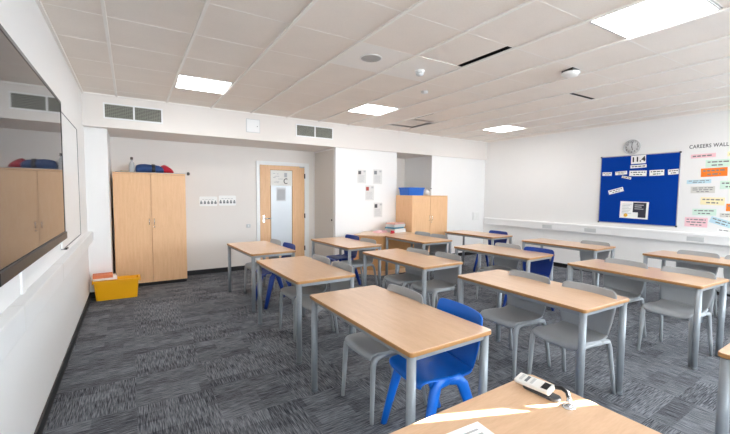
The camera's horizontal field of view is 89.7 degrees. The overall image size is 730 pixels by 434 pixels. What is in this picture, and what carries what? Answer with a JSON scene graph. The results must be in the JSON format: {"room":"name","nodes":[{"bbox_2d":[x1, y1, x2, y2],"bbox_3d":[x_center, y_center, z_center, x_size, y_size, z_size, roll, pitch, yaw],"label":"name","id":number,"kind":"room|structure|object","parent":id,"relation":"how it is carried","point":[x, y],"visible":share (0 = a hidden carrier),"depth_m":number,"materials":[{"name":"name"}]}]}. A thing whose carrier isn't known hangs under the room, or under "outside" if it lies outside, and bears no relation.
{"room":"classroom","nodes":[
{"label":"classroom","id":0,"kind":"room"},
{"bbox_2d":[0,0,89,433],"bbox_3d":[-1.435,-0.164,1.151,0.120,3.230,11.540,-2,4,-33],"label":"wall","id":1,"kind":"structure","parent":0,"point":[29,371],"depth_m":2.54,"materials":[{"name":"paint"}]},
{"bbox_2d":[19,270,25,294],"bbox_3d":[-1.911,0.309,2.045,0.012,0.235,0.080,-2,4,-33],"label":"cable trunking","id":2,"kind":"object","parent":1,"relation":"attached to","point":[22,276],"visible":0.55,"depth_m":2.02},
{"bbox_2d":[0,24,66,286],"bbox_3d":[-1.803,-0.288,1.954,0.125,0.990,1.660,-2,4,-33],"label":"wall screen","id":3,"kind":"object","parent":1,"relation":"attached to","point":[32,199],"visible":1,"depth_m":1.73,"materials":[{"name":"black plastic"}]},
{"bbox_2d":[0,231,92,363],"bbox_3d":[-1.118,0.576,0.865,0.064,0.138,10.390,-2,4,-33],"label":"cable trunking","id":4,"kind":"object","parent":1,"relation":"attached to","point":[15,320],"visible":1,"depth_m":2.07,"materials":[{"name":"white plastic"}]},
{"bbox_2d":[34,292,90,433],"bbox_3d":[-1.151,1.430,0.909,0.014,0.085,10.400,-2,4,-33],"label":"baseboard","id":5,"kind":"structure","parent":1,"relation":"attached to","point":[39,429],"depth_m":2.91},
{"bbox_2d":[61,111,80,249],"bbox_3d":[-3.001,-0.359,3.740,0.030,1.248,1.362,-2,4,-33],"label":"whiteboard","id":6,"kind":"object","parent":1,"relation":"attached to","point":[69,132],"visible":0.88,"depth_m":3.75,"materials":[{"name":"white plastic"}]},
{"bbox_2d":[84,127,113,291],"bbox_3d":[-4.075,-0.080,5.652,0.266,2.445,0.900,-2,4,-33],"label":"wall pier","id":7,"kind":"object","parent":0,"point":[96,140],"visible":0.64,"depth_m":5.27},
{"bbox_2d":[110,137,404,273],"bbox_3d":[-0.959,-0.608,8.217,8.306,3.230,0.120,-2,4,-33],"label":"wall","id":8,"kind":"structure","parent":0,"point":[214,170],"depth_m":6.96,"materials":[{"name":"beige paint"}]},
{"bbox_2d":[199,197,216,205],"bbox_3d":[-2.944,-0.295,6.894,0.312,0.180,0.004,-2,4,-33],"label":"notice","id":9,"kind":"object","parent":8,"relation":"attached to","point":[203,201],"visible":1,"depth_m":6.89,"materials":[{"name":"paper"}]},
{"bbox_2d":[187,265,247,275],"bbox_3d":[-2.671,1.020,7.154,3.660,0.085,0.014,-2,4,-33],"label":"baseboard","id":10,"kind":"structure","parent":8,"relation":"attached to","point":[235,268],"depth_m":7.01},
{"bbox_2d":[219,196,235,205],"bbox_3d":[-2.654,-0.317,7.078,0.316,0.193,0.004,-2,4,-33],"label":"notice","id":11,"kind":"object","parent":8,"relation":"attached to","point":[223,200],"visible":1,"depth_m":7.08,"materials":[{"name":"paper"}]},
{"bbox_2d":[256,161,308,259],"bbox_3d":[-1.690,-0.051,7.667,1.140,2.175,0.083,-2,4,-33],"label":"door","id":12,"kind":"structure","parent":8,"relation":"in","point":[287,221],"depth_m":7.70,"materials":[{"name":"brown wood"}]},
{"bbox_2d":[270,170,291,185],"bbox_3d":[-1.732,-0.807,7.602,0.464,0.314,0.014,-2,4,-33],"label":"poster","id":13,"kind":"object","parent":12,"relation":"attached to","point":[277,177],"visible":1,"depth_m":7.59,"materials":[{"name":"paper"}]},
{"bbox_2d":[276,187,285,200],"bbox_3d":[-1.745,-0.473,7.630,0.200,0.286,0.002,-2,4,-33],"label":"notice sheet","id":14,"kind":"object","parent":12,"relation":"attached to","point":[280,191],"visible":1,"depth_m":7.63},
{"bbox_2d":[81,93,486,159],"bbox_3d":[-0.633,-1.764,7.650,8.306,0.745,1.050,-2,4,-33],"label":"wall","id":15,"kind":"structure","parent":0,"point":[181,123],"depth_m":6.39,"materials":[{"name":"beige paint"}]},
{"bbox_2d":[103,102,162,123],"bbox_3d":[-3.342,-1.497,5.302,0.730,0.220,0.012,-2,4,-33],"label":"air vent","id":16,"kind":"object","parent":15,"relation":"in","point":[110,110],"visible":1,"depth_m":5.29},
{"bbox_2d":[105,104,132,119],"bbox_3d":[-3.492,-1.492,5.207,0.333,0.180,0.011,-2,4,-33],"label":"grille","id":17,"kind":"object","parent":16,"relation":"attached to","point":[112,111],"depth_m":5.20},
{"bbox_2d":[135,107,160,121],"bbox_3d":[-3.192,-1.502,5.399,0.333,0.180,0.011,-2,4,-33],"label":"grille","id":18,"kind":"object","parent":16,"relation":"attached to","point":[142,114],"depth_m":5.39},
{"bbox_2d":[246,118,259,132],"bbox_3d":[-1.898,-1.546,6.222,0.232,0.224,0.014,-2,4,-33],"label":"access hatch","id":19,"kind":"object","parent":15,"relation":"attached to","point":[252,125],"visible":1,"depth_m":6.22,"materials":[{"name":"grey plastic"}]},
{"bbox_2d":[296,124,332,139],"bbox_3d":[-0.933,-1.587,6.839,0.757,0.224,0.012,-2,4,-33],"label":"air vent","id":20,"kind":"object","parent":15,"relation":"in","point":[302,130],"visible":1,"depth_m":6.83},
{"bbox_2d":[297,125,314,136],"bbox_3d":[-1.089,-1.582,6.739,0.346,0.184,0.011,-2,4,-33],"label":"grille","id":21,"kind":"object","parent":20,"relation":"attached to","point":[302,130],"depth_m":6.74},
{"bbox_2d":[316,127,331,138],"bbox_3d":[-0.777,-1.591,6.939,0.346,0.184,0.011,-2,4,-33],"label":"grille","id":22,"kind":"object","parent":20,"relation":"attached to","point":[321,132],"depth_m":6.93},
{"bbox_2d":[35,0,729,142],"bbox_3d":[2.409,-1.506,2.895,8.306,0.022,10.250,-2,4,-33],"label":"trim","id":23,"kind":"structure","parent":15,"relation":"attached to","point":[38,2],"depth_m":5.78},
{"bbox_2d":[41,0,729,141],"bbox_3d":[2.579,-1.496,2.627,8.764,0.003,11.575,-2,4,-33],"label":"ceiling","id":24,"kind":"structure","parent":0,"point":[351,19],"depth_m":3.65,"materials":[{"name":"tile"}]},
{"bbox_2d":[175,75,232,93],"bbox_3d":[-2.038,-1.692,4.614,0.602,0.070,0.602,-2,4,-31],"label":"ceiling light","id":25,"kind":"object","parent":24,"relation":"attached to","point":[183,81],"visible":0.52,"depth_m":4.59,"materials":[{"name":"white plastic"}]},
{"bbox_2d":[360,54,381,62],"bbox_3d":[0.059,-1.579,3.651,0.224,0.007,0.224,-2,4,-33],"label":"ceiling speaker","id":26,"kind":"object","parent":24,"relation":"attached to","point":[370,58],"visible":1,"depth_m":3.64,"materials":[{"name":"white plastic"}]},
{"bbox_2d":[349,104,398,114],"bbox_3d":[0.119,-1.753,5.887,0.602,0.070,0.602,-2,4,-31],"label":"ceiling light","id":27,"kind":"object","parent":24,"relation":"attached to","point":[371,109],"visible":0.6,"depth_m":5.87,"materials":[{"name":"white plastic"}]},
{"bbox_2d":[43,0,729,141],"bbox_3d":[2.579,-1.488,2.628,8.764,0.018,11.583,-2,4,-33],"label":"grid","id":28,"kind":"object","parent":24,"relation":"attached to","point":[310,5],"depth_m":3.92,"materials":[{"name":"metal"}]},
{"bbox_2d":[395,119,432,125],"bbox_3d":[0.843,-1.789,6.922,0.618,0.006,0.640,-2,4,-33],"label":"tile","id":29,"kind":"structure","parent":24,"relation":"attached to","point":[411,122],"depth_m":6.94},
{"bbox_2d":[415,69,423,76],"bbox_3d":[0.597,-1.571,4.008,0.104,0.058,0.104,-2,4,-33],"label":"smoke detector","id":30,"kind":"object","parent":24,"relation":"attached to","point":[419,72],"visible":1,"depth_m":3.97,"materials":[{"name":"white plastic"}]},
{"bbox_2d":[414,114,456,122],"bbox_3d":[1.282,-1.764,6.579,0.618,0.006,0.640,-2,4,-33],"label":"tile","id":31,"kind":"structure","parent":24,"relation":"attached to","point":[433,117],"depth_m":6.54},
{"bbox_2d":[420,33,505,64],"bbox_3d":[0.869,-1.567,3.428,0.618,0.006,0.640,-2,4,-33],"label":"tile","id":32,"kind":"structure","parent":24,"relation":"attached to","point":[467,47],"depth_m":3.43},
{"bbox_2d":[485,125,523,131],"bbox_3d":[2.816,-1.829,7.479,0.602,0.070,0.602,-2,4,-31],"label":"ceiling light","id":33,"kind":"object","parent":24,"relation":"attached to","point":[503,128],"visible":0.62,"depth_m":7.45,"materials":[{"name":"white plastic"}]},
{"bbox_2d":[561,67,580,77],"bbox_3d":[2.206,-1.543,3.928,0.184,0.087,0.184,-2,4,-33],"label":"sensor","id":34,"kind":"object","parent":24,"relation":"attached to","point":[572,72],"visible":1,"depth_m":3.88,"materials":[{"name":"white plastic"}]},
{"bbox_2d":[575,82,640,98],"bbox_3d":[3.112,-1.627,4.696,0.618,0.006,0.640,-2,4,-33],"label":"tile","id":35,"kind":"structure","parent":24,"relation":"attached to","point":[618,88],"depth_m":4.71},
{"bbox_2d":[590,0,721,38],"bbox_3d":[2.141,-1.534,2.730,0.602,0.070,0.602,-2,4,-31],"label":"ceiling light","id":36,"kind":"object","parent":24,"relation":"attached to","point":[650,15],"visible":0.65,"depth_m":2.73,"materials":[{"name":"white plastic"}]},
{"bbox_2d":[42,254,729,433],"bbox_3d":[2.100,1.397,3.523,8.546,0.120,11.540,-2,4,-33],"label":"floor","id":37,"kind":"structure","parent":0,"point":[192,356],"depth_m":3.23,"materials":[{"name":"carpet"}]},
{"bbox_2d":[92,274,140,300],"bbox_3d":[-3.595,1.027,5.322,0.584,0.285,0.268,-2,4,-31],"label":"tub","id":38,"kind":"object","parent":37,"relation":"on","point":[126,286],"visible":0.86,"depth_m":5.24,"materials":[{"name":"yellow plastic"}]},
{"bbox_2d":[93,272,116,281],"bbox_3d":[-3.718,0.850,5.243,0.282,0.074,0.204,-2,4,-36],"label":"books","id":39,"kind":"object","parent":38,"relation":"on","point":[109,275],"visible":1,"depth_m":5.18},
{"bbox_2d":[112,172,186,286],"bbox_3d":[-3.591,0.195,6.162,1.015,1.840,0.515,-2,4,-33],"label":"tall cabinet","id":40,"kind":"object","parent":37,"relation":"on","point":[150,208],"visible":0.9,"depth_m":5.97,"materials":[{"name":"brown wood"}]},
{"bbox_2d":[129,157,134,171],"bbox_3d":[-3.764,-0.840,5.918,0.082,0.252,0.082,-2,4,-33],"label":"water bottle","id":41,"kind":"object","parent":40,"relation":"on","point":[131,164],"visible":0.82,"depth_m":5.89,"materials":[{"name":"white plastic"}]},
{"bbox_2d":[135,164,163,172],"bbox_3d":[-3.554,-0.799,6.056,0.410,0.151,0.222,-2,4,-33],"label":"jacket","id":42,"kind":"object","parent":40,"relation":"on","point":[140,167],"visible":0.84,"depth_m":5.97,"materials":[{"name":"blue fabric"}]},
{"bbox_2d":[115,171,189,175],"bbox_3d":[-3.443,-0.723,5.988,1.056,0.058,0.058,-2,4,-33],"label":"pole","id":43,"kind":"object","parent":40,"relation":"on","point":[188,173],"visible":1,"depth_m":5.99,"materials":[{"name":"metal"}]},
{"bbox_2d":[161,165,173,172],"bbox_3d":[-3.425,-0.822,6.330,0.219,0.153,0.168,-2,4,-33],"label":"crumpled cloth","id":44,"kind":"object","parent":40,"relation":"on","point":[167,169],"visible":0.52,"depth_m":6.28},
{"bbox_2d":[227,241,295,312],"bbox_3d":[-1.534,0.807,5.331,0.612,0.760,1.222,-2,4,-35],"label":"table","id":45,"kind":"object","parent":37,"relation":"on","point":[254,249],"visible":0.91,"depth_m":5.03,"materials":[{"name":"brown wood"}]},
{"bbox_2d":[244,239,283,293],"bbox_3d":[-1.524,0.766,5.548,0.498,0.820,0.446,-2,4,-34],"label":"chair","id":46,"kind":"object","parent":37,"relation":"on","point":[275,241],"visible":0.36,"depth_m":5.58,"materials":[{"name":"plastic"}]},
{"bbox_2d":[256,242,295,308],"bbox_3d":[-1.255,0.797,5.139,0.494,0.825,0.474,-2,4,-35],"label":"chair","id":47,"kind":"object","parent":37,"relation":"on","point":[265,272],"visible":0.4,"depth_m":5.02,"materials":[{"name":"blue plastic"}]},
{"bbox_2d":[256,256,355,364],"bbox_3d":[-0.675,0.905,3.915,0.612,0.760,1.222,-2,4,-33],"label":"table","id":48,"kind":"object","parent":37,"relation":"on","point":[300,271],"visible":0.94,"depth_m":3.60,"materials":[{"name":"brown wood"}]},
{"bbox_2d":[279,254,334,340],"bbox_3d":[-0.654,0.865,4.114,0.498,0.820,0.446,-2,4,-34],"label":"chair","id":49,"kind":"object","parent":37,"relation":"on","point":[290,291],"visible":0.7,"depth_m":4.08,"materials":[{"name":"plastic"}]},
{"bbox_2d":[302,261,355,333],"bbox_3d":[-0.387,0.893,3.716,0.498,0.820,0.446,-2,4,-33],"label":"chair","id":50,"kind":"object","parent":37,"relation":"on","point":[306,301],"visible":0.32,"depth_m":3.79,"materials":[{"name":"plastic"}]},
{"bbox_2d":[326,234,360,284],"bbox_3d":[-0.392,0.735,6.247,0.494,0.825,0.474,-2,4,-35],"label":"chair","id":51,"kind":"object","parent":37,"relation":"on","point":[344,256],"visible":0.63,"depth_m":6.23,"materials":[{"name":"blue plastic"}]},
{"bbox_2d":[311,237,381,286],"bbox_3d":[-0.333,0.779,5.952,0.612,0.760,1.222,-2,4,-35],"label":"table","id":52,"kind":"object","parent":37,"relation":"on","point":[342,243],"visible":0.57,"depth_m":5.64,"materials":[{"name":"brown wood"}]},
{"bbox_2d":[341,238,377,285],"bbox_3d":[-0.101,0.764,5.782,0.498,0.820,0.446,-2,4,-35],"label":"chair","id":53,"kind":"object","parent":37,"relation":"on","point":[359,262],"visible":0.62,"depth_m":5.79,"materials":[{"name":"plastic"}]},
{"bbox_2d":[341,284,426,424],"bbox_3d":[0.143,0.961,2.721,0.498,0.820,0.446,-2,4,-31],"label":"chair","id":54,"kind":"object","parent":37,"relation":"on","point":[361,343],"visible":0.49,"depth_m":2.65,"materials":[{"name":"plastic"}]},
{"bbox_2d":[354,231,414,275],"bbox_3d":[0.323,0.698,7.342,1.276,0.758,0.825,-2,4,-33],"label":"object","id":55,"kind":"object","parent":37,"relation":"on","point":[380,238],"visible":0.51,"depth_m":6.99,"materials":[{"name":"brown wood"}]},
{"bbox_2d":[354,231,414,236],"bbox_3d":[0.327,0.332,7.318,1.276,0.025,0.825,-2,4,-33],"label":"countertop","id":56,"kind":"structure","parent":55,"relation":"on","point":[366,233],"depth_m":7.08,"materials":[{"name":"brown wood"}]},
{"bbox_2d":[386,228,405,232],"bbox_3d":[0.641,0.269,7.566,0.324,0.075,0.260,-3,5,-41],"label":"box file","id":57,"kind":"object","parent":55,"relation":"on","point":[400,229],"visible":0.71,"depth_m":7.47,"materials":[{"name":"white plastic"}]},
{"bbox_2d":[385,227,403,228],"bbox_3d":[0.606,0.216,7.540,0.240,0.030,0.340,4,5,40],"label":"folder","id":58,"kind":"object","parent":57,"relation":"on","point":[385,227],"visible":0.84,"depth_m":7.41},
{"bbox_2d":[386,224,405,226],"bbox_3d":[0.637,0.171,7.568,0.314,0.055,0.250,-2,5,-38],"label":"box file","id":59,"kind":"object","parent":58,"relation":"on","point":[387,225],"visible":0.79,"depth_m":7.48,"materials":[{"name":"grey plastic"}]},
{"bbox_2d":[310,285,490,426],"bbox_3d":[0.150,1.003,2.491,0.612,0.760,1.222,-2,4,-32],"label":"table","id":60,"kind":"object","parent":37,"relation":"on","point":[414,330],"visible":0.83,"depth_m":2.21,"materials":[{"name":"brown wood"}]},
{"bbox_2d":[383,247,430,305],"bbox_3d":[0.542,0.835,4.759,0.498,0.820,0.446,-2,4,-34],"label":"chair","id":61,"kind":"object","parent":37,"relation":"on","point":[410,276],"visible":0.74,"depth_m":4.76,"materials":[{"name":"plastic"}]},
{"bbox_2d":[362,248,462,303],"bbox_3d":[0.547,0.873,4.607,0.612,0.760,1.222,-2,4,-34],"label":"table","id":62,"kind":"object","parent":37,"relation":"on","point":[424,263],"visible":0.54,"depth_m":4.36,"materials":[{"name":"brown wood"}]},
{"bbox_2d":[399,231,431,275],"bbox_3d":[0.948,0.701,6.924,0.498,0.820,0.446,-2,4,-34],"label":"chair","id":63,"kind":"object","parent":37,"relation":"on","point":[416,232],"visible":0.2,"depth_m":7.02,"materials":[{"name":"plastic"}]},
{"bbox_2d":[385,234,451,275],"bbox_3d":[0.934,0.751,6.579,0.660,0.760,1.080,-2,4,-33],"label":"table","id":64,"kind":"object","parent":37,"relation":"on","point":[409,238],"visible":0.64,"depth_m":6.39,"materials":[{"name":"brown wood"}]},
{"bbox_2d":[396,195,447,251],"bbox_3d":[1.252,0.283,8.062,1.005,1.512,0.585,-2,4,-33],"label":"cupboard","id":65,"kind":"object","parent":37,"relation":"on","point":[422,213],"visible":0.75,"depth_m":7.80,"materials":[{"name":"brown wood"}]},
{"bbox_2d":[399,187,424,194],"bbox_3d":[1.006,-0.550,7.909,0.464,0.165,0.364,-2,4,-33],"label":"plastic tray","id":66,"kind":"object","parent":65,"relation":"on","point":[403,190],"visible":0.83,"depth_m":7.76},
{"bbox_2d":[380,298,482,423],"bbox_3d":[0.427,0.991,2.336,0.494,0.825,0.474,-1,4,-26],"label":"chair","id":67,"kind":"object","parent":37,"relation":"on","point":[441,370],"visible":0.65,"depth_m":2.29,"materials":[{"name":"plastic"}]},
{"bbox_2d":[410,252,460,308],"bbox_3d":[0.856,0.860,4.408,0.498,0.820,0.446,-2,4,-33],"label":"chair","id":68,"kind":"object","parent":37,"relation":"on","point":[444,280],"visible":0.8,"depth_m":4.41,"materials":[{"name":"plastic"}]},
{"bbox_2d":[428,234,447,280],"bbox_3d":[1.176,0.730,6.513,0.498,0.820,0.446,-2,4,-33],"label":"chair","id":69,"kind":"object","parent":37,"relation":"on","point":[438,247],"visible":0.35,"depth_m":6.61,"materials":[{"name":"plastic"}]},
{"bbox_2d":[445,230,512,265],"bbox_3d":[2.262,0.709,7.432,0.612,0.760,1.222,-2,4,-34],"label":"table","id":70,"kind":"object","parent":37,"relation":"on","point":[465,233],"visible":0.59,"depth_m":7.21,"materials":[{"name":"brown wood"}]},
{"bbox_2d":[473,230,507,271],"bbox_3d":[2.496,0.697,7.261,0.494,0.825,0.474,-2,4,-34],"label":"chair","id":71,"kind":"object","parent":37,"relation":"on","point":[490,231],"visible":0.25,"depth_m":7.34,"materials":[{"name":"blue plastic"}]},
{"bbox_2d":[475,242,520,304],"bbox_3d":[1.957,0.811,5.348,0.498,0.820,0.446,-2,4,-34],"label":"chair","id":72,"kind":"object","parent":37,"relation":"on","point":[499,263],"visible":0.55,"depth_m":5.40,"materials":[{"name":"plastic"}]},
{"bbox_2d":[454,244,554,310],"bbox_3d":[1.929,0.846,5.224,0.612,0.760,1.222,-2,4,-35],"label":"table","id":73,"kind":"object","parent":37,"relation":"on","point":[526,256],"visible":0.77,"depth_m":5.00,"materials":[{"name":"brown wood"}]},
{"bbox_2d":[476,270,550,379],"bbox_3d":[1.358,0.933,3.336,0.498,0.820,0.446,-2,4,-29],"label":"chair","id":74,"kind":"object","parent":37,"relation":"on","point":[519,313],"visible":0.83,"depth_m":3.29,"materials":[{"name":"plastic"}]},
{"bbox_2d":[389,374,661,433],"bbox_3d":[0.370,1.097,1.046,1.222,0.760,0.612,-2,4,-33],"label":"table","id":75,"kind":"object","parent":37,"relation":"on","point":[509,408],"visible":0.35,"depth_m":1.29,"materials":[{"name":"brown wood"}]},
{"bbox_2d":[447,421,493,433],"bbox_3d":[0.365,0.711,1.107,0.180,0.002,0.245,-1,4,-29],"label":"paper sheet","id":76,"kind":"object","parent":75,"relation":"on","point":[474,428],"visible":1,"depth_m":1.21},
{"bbox_2d":[514,372,575,409],"bbox_3d":[0.700,0.668,1.429,0.062,0.054,0.231,-2,4,-34],"label":"power strip","id":77,"kind":"object","parent":75,"relation":"on","point":[544,389],"visible":1,"depth_m":1.41,"materials":[{"name":"grey plastic"}]},
{"bbox_2d":[502,246,553,310],"bbox_3d":[2.207,0.842,4.932,0.494,0.825,0.474,-2,4,-34],"label":"chair","id":78,"kind":"object","parent":37,"relation":"on","point":[541,267],"visible":0.34,"depth_m":5.00,"materials":[{"name":"blue plastic"}]},
{"bbox_2d":[458,269,628,396],"bbox_3d":[1.455,0.970,3.198,0.612,0.760,1.222,-2,4,-30],"label":"table","id":79,"kind":"object","parent":37,"relation":"on","point":[582,303],"visible":0.79,"depth_m":2.83,"materials":[{"name":"brown wood"}]},
{"bbox_2d":[521,238,615,284],"bbox_3d":[3.292,0.807,6.035,0.612,0.760,1.222,-2,4,-33],"label":"table","id":80,"kind":"object","parent":37,"relation":"on","point":[541,242],"visible":0.56,"depth_m":5.78,"materials":[{"name":"brown wood"}]},
{"bbox_2d":[527,281,616,394],"bbox_3d":[1.638,0.963,2.899,0.498,0.820,0.446,-1,4,-28],"label":"chair","id":81,"kind":"object","parent":37,"relation":"on","point":[563,334],"visible":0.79,"depth_m":2.87,"materials":[{"name":"plastic"}]},
{"bbox_2d":[566,240,609,282],"bbox_3d":[3.496,0.800,5.744,0.498,0.820,0.446,-2,4,-33],"label":"chair","id":82,"kind":"object","parent":37,"relation":"on","point":[584,255],"visible":0.29,"depth_m":5.85,"materials":[{"name":"plastic"}]},
{"bbox_2d":[603,258,647,336],"bbox_3d":[2.770,0.900,4.060,0.498,0.820,0.446,-2,4,-30],"label":"chair","id":83,"kind":"object","parent":37,"relation":"on","point":[631,289],"visible":0.52,"depth_m":4.09,"materials":[{"name":"plastic"}]},
{"bbox_2d":[567,259,728,369],"bbox_3d":[2.895,0.940,3.886,0.612,0.760,1.222,-1,4,-29],"label":"table","id":84,"kind":"object","parent":37,"relation":"on","point":[698,284],"visible":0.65,"depth_m":3.51,"materials":[{"name":"brown wood"}]},
{"bbox_2d":[637,266,715,366],"bbox_3d":[3.050,0.933,3.587,0.498,0.820,0.446,-2,4,-29],"label":"chair","id":85,"kind":"object","parent":37,"relation":"on","point":[678,303],"visible":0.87,"depth_m":3.60,"materials":[{"name":"plastic"}]},
{"bbox_2d":[640,250,729,307],"bbox_3d":[4.351,0.904,4.660,0.612,0.760,1.222,-2,4,-30],"label":"table","id":86,"kind":"object","parent":37,"relation":"on","point":[663,255],"visible":0.61,"depth_m":4.72,"materials":[{"name":"brown wood"}]},
{"bbox_2d":[676,250,719,322],"bbox_3d":[4.221,0.869,4.761,0.498,0.820,0.446,-2,4,-30],"label":"chair","id":87,"kind":"object","parent":37,"relation":"on","point":[714,270],"visible":0.23,"depth_m":4.79,"materials":[{"name":"plastic"}]},
{"bbox_2d":[709,255,729,316],"bbox_3d":[4.471,0.897,4.352,0.498,0.820,0.446,-2,4,-30],"label":"chair","id":88,"kind":"object","parent":37,"relation":"on","point":[726,271],"visible":0.3,"depth_m":4.54,"materials":[{"name":"plastic"}]},
{"bbox_2d":[715,343,729,433],"bbox_3d":[2.357,1.085,1.525,0.612,0.760,1.222,-2,4,-33],"label":"table","id":89,"kind":"object","parent":37,"relation":"on","point":[723,396],"visible":1,"depth_m":1.84,"materials":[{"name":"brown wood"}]},
{"bbox_2d":[314,147,484,260],"bbox_3d":[0.993,-0.236,8.827,4.380,2.445,1.000,-2,4,-33],"label":"wall","id":90,"kind":"structure","parent":0,"point":[353,214],"depth_m":7.99,"materials":[{"name":"paint"}]},
{"bbox_2d":[315,150,333,264],"bbox_3d":[-0.866,-0.200,7.645,0.026,2.310,0.870,-2,4,-33],"label":"door","id":91,"kind":"structure","parent":90,"relation":"in","point":[324,161],"depth_m":7.61,"materials":[{"name":"beige wood"}]},
{"bbox_2d":[358,169,365,182],"bbox_3d":[-0.063,-0.831,7.512,0.207,0.280,0.003,-2,4,-33],"label":"sheet","id":92,"kind":"object","parent":90,"relation":"attached to","point":[361,173],"visible":1,"depth_m":7.51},
{"bbox_2d":[365,185,373,199],"bbox_3d":[0.098,-0.502,7.638,0.217,0.310,0.003,-2,4,-33],"label":"sheet","id":93,"kind":"object","parent":90,"relation":"attached to","point":[369,189],"visible":1,"depth_m":7.63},
{"bbox_2d":[373,169,381,183],"bbox_3d":[0.269,-0.849,7.723,0.220,0.305,0.003,-2,4,-33],"label":"sheet","id":94,"kind":"object","parent":90,"relation":"attached to","point":[377,174],"visible":1,"depth_m":7.72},
{"bbox_2d":[374,203,381,216],"bbox_3d":[0.278,-0.149,7.778,0.218,0.311,0.003,-2,4,-33],"label":"sheet","id":95,"kind":"object","parent":90,"relation":"attached to","point":[377,206],"visible":1,"depth_m":7.78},
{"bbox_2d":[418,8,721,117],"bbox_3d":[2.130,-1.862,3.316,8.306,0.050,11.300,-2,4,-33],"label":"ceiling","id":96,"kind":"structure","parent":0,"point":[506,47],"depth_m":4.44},
{"bbox_2d":[483,110,729,277],"bbox_3d":[5.665,-0.386,5.682,0.120,3.230,11.540,-2,4,-33],"label":"wall","id":97,"kind":"structure","parent":0,"point":[555,178],"depth_m":7.38,"materials":[{"name":"paint"}]},
{"bbox_2d":[484,217,729,245],"bbox_3d":[5.865,0.393,5.231,0.070,0.171,10.235,-2,4,-33],"label":"cable trunking","id":98,"kind":"object","parent":97,"relation":"attached to","point":[702,238],"visible":1,"depth_m":6.84,"materials":[{"name":"white plastic"}]},
{"bbox_2d":[623,139,640,153],"bbox_3d":[4.886,-1.283,6.715,0.034,0.270,0.270,-2,4,-33],"label":"wall clock","id":99,"kind":"object","parent":97,"relation":"attached to","point":[632,146],"visible":1,"depth_m":6.71,"materials":[{"name":"grey plastic"}]},
{"bbox_2d":[598,151,681,226],"bbox_3d":[4.941,-0.498,6.678,0.024,1.276,1.248,-2,4,-33],"label":"pinboard","id":100,"kind":"object","parent":97,"relation":"attached to","point":[661,192],"depth_m":6.57,"materials":[{"name":"blue fabric"}]},
{"bbox_2d":[619,201,648,219],"bbox_3d":[4.923,-0.126,6.716,0.004,0.310,0.450,-2,5,-33],"label":"poster","id":101,"kind":"object","parent":100,"relation":"attached to","point":[634,210],"visible":1,"depth_m":6.71,"materials":[{"name":"paper"}]},
{"bbox_2d":[631,155,645,163],"bbox_3d":[4.947,-1.040,6.633,0.005,0.150,0.230,-2,3,-33],"label":"card","id":102,"kind":"object","parent":100,"relation":"attached to","point":[638,159],"visible":1,"depth_m":6.63,"materials":[{"name":"paper"}]},
{"bbox_2d":[553,262,729,296],"bbox_3d":[5.864,1.214,5.326,0.014,0.085,10.300,-2,4,-33],"label":"baseboard","id":103,"kind":"structure","parent":97,"relation":"attached to","point":[557,264],"depth_m":7.85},
{"bbox_2d":[684,217,707,227],"bbox_3d":[5.408,0.085,5.993,0.003,0.155,0.288,-2,4,-33],"label":"card","id":104,"kind":"object","parent":97,"relation":"attached to","point":[689,221],"visible":1,"depth_m":5.99,"materials":[{"name":"pink paper"}]},
{"bbox_2d":[687,179,710,183],"bbox_3d":[5.416,-0.575,5.949,0.003,0.062,0.303,-2,3,-33],"label":"card","id":105,"kind":"object","parent":97,"relation":"attached to","point":[702,180],"visible":1,"depth_m":5.95,"materials":[{"name":"blue paper"}]},
{"bbox_2d":[691,186,714,192],"bbox_3d":[5.444,-0.439,5.912,0.003,0.108,0.299,-2,3,-33],"label":"card","id":106,"kind":"object","parent":97,"relation":"attached to","point":[701,189],"visible":1,"depth_m":5.90,"materials":[{"name":"grey paper"}]},
{"bbox_2d":[691,153,715,158],"bbox_3d":[5.437,-0.985,5.896,0.003,0.063,0.306,-2,3,-33],"label":"card","id":107,"kind":"object","parent":97,"relation":"attached to","point":[707,154],"visible":1,"depth_m":5.89,"materials":[{"name":"pink paper"}]},
{"bbox_2d":[692,209,716,215],"bbox_3d":[5.460,-0.079,5.903,0.003,0.105,0.294,-2,3,-33],"label":"card","id":108,"kind":"object","parent":97,"relation":"attached to","point":[712,212],"visible":1,"depth_m":5.90,"materials":[{"name":"green paper"}]},
{"bbox_2d":[689,143,728,148],"bbox_3d":[5.471,-1.138,5.837,0.002,0.060,0.475,-2,4,-33],"label":"lettering","id":109,"kind":"object","parent":97,"relation":"attached to","point":[710,143],"depth_m":5.87},
{"bbox_2d":[700,197,724,204],"bbox_3d":[5.510,-0.251,5.817,0.003,0.120,0.289,-2,5,-33],"label":"card","id":110,"kind":"object","parent":97,"relation":"attached to","point":[704,200],"visible":1,"depth_m":5.82,"materials":[{"name":"yellow paper"}]},
{"bbox_2d":[701,167,727,176],"bbox_3d":[5.512,-0.708,5.792,0.003,0.135,0.314,-2,3,-33],"label":"card","id":111,"kind":"object","parent":97,"relation":"attached to","point":[722,171],"visible":1,"depth_m":5.79,"materials":[{"name":"orange paper"}]},
{"bbox_2d":[705,159,729,167],"bbox_3d":[5.536,-0.843,5.748,0.003,0.120,0.297,-2,4,-33],"label":"card","id":112,"kind":"object","parent":97,"relation":"attached to","point":[718,162],"visible":1,"depth_m":5.74,"materials":[{"name":"green paper"}]},
{"bbox_2d":[709,216,729,227],"bbox_3d":[5.578,0.086,5.728,0.003,0.188,0.312,-2,4,-33],"label":"card","id":113,"kind":"object","parent":97,"relation":"attached to","point":[715,220],"visible":1,"depth_m":5.74,"materials":[{"name":"blue paper"}]},
{"bbox_2d":[720,181,729,188],"bbox_3d":[5.625,-0.493,5.626,0.003,0.130,0.261,-2,4,-33],"label":"card","id":114,"kind":"object","parent":97,"relation":"attached to","point":[723,184],"visible":1,"depth_m":5.69,"materials":[{"name":"green paper"}]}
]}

